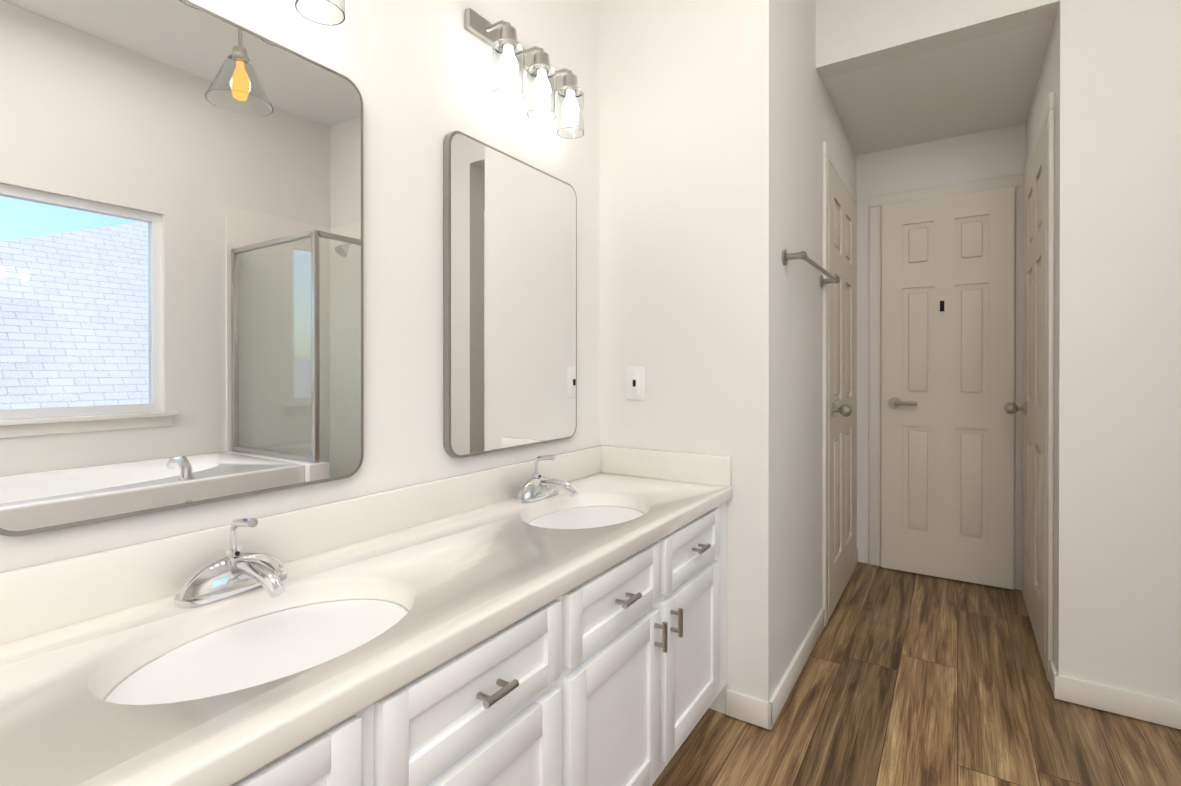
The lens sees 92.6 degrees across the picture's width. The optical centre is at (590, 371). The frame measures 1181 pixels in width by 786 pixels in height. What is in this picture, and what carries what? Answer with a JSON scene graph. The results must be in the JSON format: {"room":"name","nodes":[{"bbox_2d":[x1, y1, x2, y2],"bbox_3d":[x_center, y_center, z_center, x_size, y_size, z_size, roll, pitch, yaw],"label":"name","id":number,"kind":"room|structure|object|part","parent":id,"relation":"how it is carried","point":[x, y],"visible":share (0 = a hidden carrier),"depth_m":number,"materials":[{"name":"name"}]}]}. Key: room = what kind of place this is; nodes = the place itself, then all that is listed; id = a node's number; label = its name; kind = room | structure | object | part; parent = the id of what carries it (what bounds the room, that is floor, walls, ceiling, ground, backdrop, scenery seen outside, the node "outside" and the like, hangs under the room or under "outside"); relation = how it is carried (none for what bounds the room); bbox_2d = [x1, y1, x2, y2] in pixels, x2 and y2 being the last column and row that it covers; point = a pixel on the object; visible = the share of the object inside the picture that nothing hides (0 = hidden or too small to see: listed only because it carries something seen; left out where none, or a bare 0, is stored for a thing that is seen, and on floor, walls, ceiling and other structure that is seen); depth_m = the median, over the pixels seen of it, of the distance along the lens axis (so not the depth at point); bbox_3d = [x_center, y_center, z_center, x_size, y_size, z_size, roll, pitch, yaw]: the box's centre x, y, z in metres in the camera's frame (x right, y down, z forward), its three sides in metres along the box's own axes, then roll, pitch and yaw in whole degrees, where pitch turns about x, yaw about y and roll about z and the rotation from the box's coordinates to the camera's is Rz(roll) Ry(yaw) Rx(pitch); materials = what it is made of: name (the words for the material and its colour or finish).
{"room":"bathroom","nodes":[
{"label":"bathroom","id":0,"kind":"room"},
{"bbox_2d":[0,0,599,571],"bbox_3d":[-1.142,-0.339,0.359,0.142,2.900,4.270,0,0,33],"label":"wall","id":1,"kind":"structure","parent":0,"point":[181,266],"depth_m":1.07,"materials":[{"name":"white paint"}]},
{"bbox_2d":[295,0,344,25],"bbox_3d":[-0.611,-0.793,0.959,0.138,0.227,0.430,0,0,33],"label":"sconce","id":2,"kind":"object","parent":1,"relation":"attached to","point":[328,12],"visible":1,"depth_m":1.10,"materials":[{"name":"glass"}]},
{"bbox_3d":[-0.211,-0.200,1.684,0.020,0.851,0.579,0,0,33],"label":"mirror","id":3,"kind":"part","parent":1,"relation":"part of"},
{"bbox_2d":[465,8,583,138],"bbox_3d":[-0.163,-0.855,1.651,0.138,0.227,0.430,0,0,33],"label":"sconce","id":4,"kind":"object","parent":1,"relation":"attached to","point":[552,93],"visible":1,"depth_m":1.60,"materials":[{"name":"glass"}]},
{"bbox_2d":[652,562,1180,785],"bbox_3d":[0.651,1.136,0.447,3.220,0.050,6.520,0,0,33],"label":"floor","id":5,"kind":"structure","parent":0,"point":[905,678],"depth_m":1.80,"materials":[{"name":"brown wood"}]},
{"bbox_2d":[0,445,732,785],"bbox_3d":[-0.517,0.675,0.742,0.532,0.870,2.847,0,0,33],"label":"bathroom vanity","id":6,"kind":"object","parent":5,"relation":"on","point":[554,620],"visible":1,"depth_m":0.92,"materials":[{"name":"painted wood"},{"name":"cultured marble"},{"name":"brushed nickel"}]},
{"bbox_2d":[600,0,856,713],"bbox_3d":[0.861,-0.346,2.809,0.838,2.900,2.120,0,0,33],"label":"wall block","id":7,"kind":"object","parent":5,"relation":"on","point":[727,164],"visible":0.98,"depth_m":1.93,"materials":[{"name":"white paint"}]},
{"bbox_2d":[626,367,643,399],"bbox_3d":[0.157,0.042,1.998,0.072,0.116,0.010,0,0,33],"label":"outlet","id":8,"kind":"object","parent":7,"relation":"attached to","point":[634,383],"visible":1,"depth_m":1.99,"materials":[{"name":"white plastic"}]},
{"bbox_2d":[782,249,839,287],"bbox_3d":[0.850,-0.384,2.137,0.076,0.052,0.672,0,0,33],"label":"towel rail","id":9,"kind":"object","parent":7,"relation":"attached to","point":[801,255],"visible":1,"depth_m":1.96,"materials":[{"name":"silver metal"}]},
{"bbox_3d":[1.290,0.054,2.794,0.101,2.100,0.900,0,0,33],"label":"door hall","id":10,"kind":"part","parent":7,"relation":"part of","materials":[{"name":"beige paint"}]},
{"bbox_2d":[758,608,823,729],"bbox_3d":[0.776,1.062,2.086,0.013,0.081,0.833,0,0,33],"label":"baseboard","id":11,"kind":"structure","parent":5,"relation":"on","point":[765,714],"depth_m":1.92,"materials":[{"name":"white paint"}]},
{"bbox_2d":[1004,0,1180,701],"bbox_3d":[2.545,-0.344,2.129,1.575,2.900,1.430,0,0,33],"label":"wall block","id":12,"kind":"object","parent":5,"relation":"on","point":[1100,408],"visible":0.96,"depth_m":1.84,"materials":[{"name":"white paint"}]},
{"bbox_3d":[1.848,0.055,2.409,0.101,2.100,0.900,0,0,33],"label":"door hall","id":13,"kind":"part","parent":12,"relation":"part of","materials":[{"name":"beige paint"}]},
{"bbox_2d":[1049,663,1180,728],"bbox_3d":[1.766,1.063,1.779,0.477,0.081,0.013,0,0,33],"label":"baseboard","id":14,"kind":"structure","parent":5,"relation":"on","point":[1145,707],"depth_m":1.82,"materials":[{"name":"white paint"}]},
{"bbox_2d":[816,0,1059,79],"bbox_3d":[1.285,-1.521,2.159,0.799,0.546,0.115,0,0,33],"label":"wall","id":15,"kind":"structure","parent":0,"point":[853,35],"depth_m":2.17,"materials":[{"name":"white paint"}]},
{"bbox_2d":[822,19,1054,154],"bbox_3d":[1.619,-1.274,2.675,0.799,0.050,1.115,0,0,33],"label":"ceiling","id":16,"kind":"structure","parent":0,"point":[987,83],"depth_m":2.52,"materials":[{"name":"white paint"}]},
{"bbox_2d":[856,124,1025,589],"bbox_3d":[1.903,-0.098,3.043,0.899,2.404,0.236,0,0,33],"label":"wall","id":17,"kind":"structure","parent":0,"point":[940,278],"depth_m":3.00,"materials":[{"name":"white paint"}]}
]}

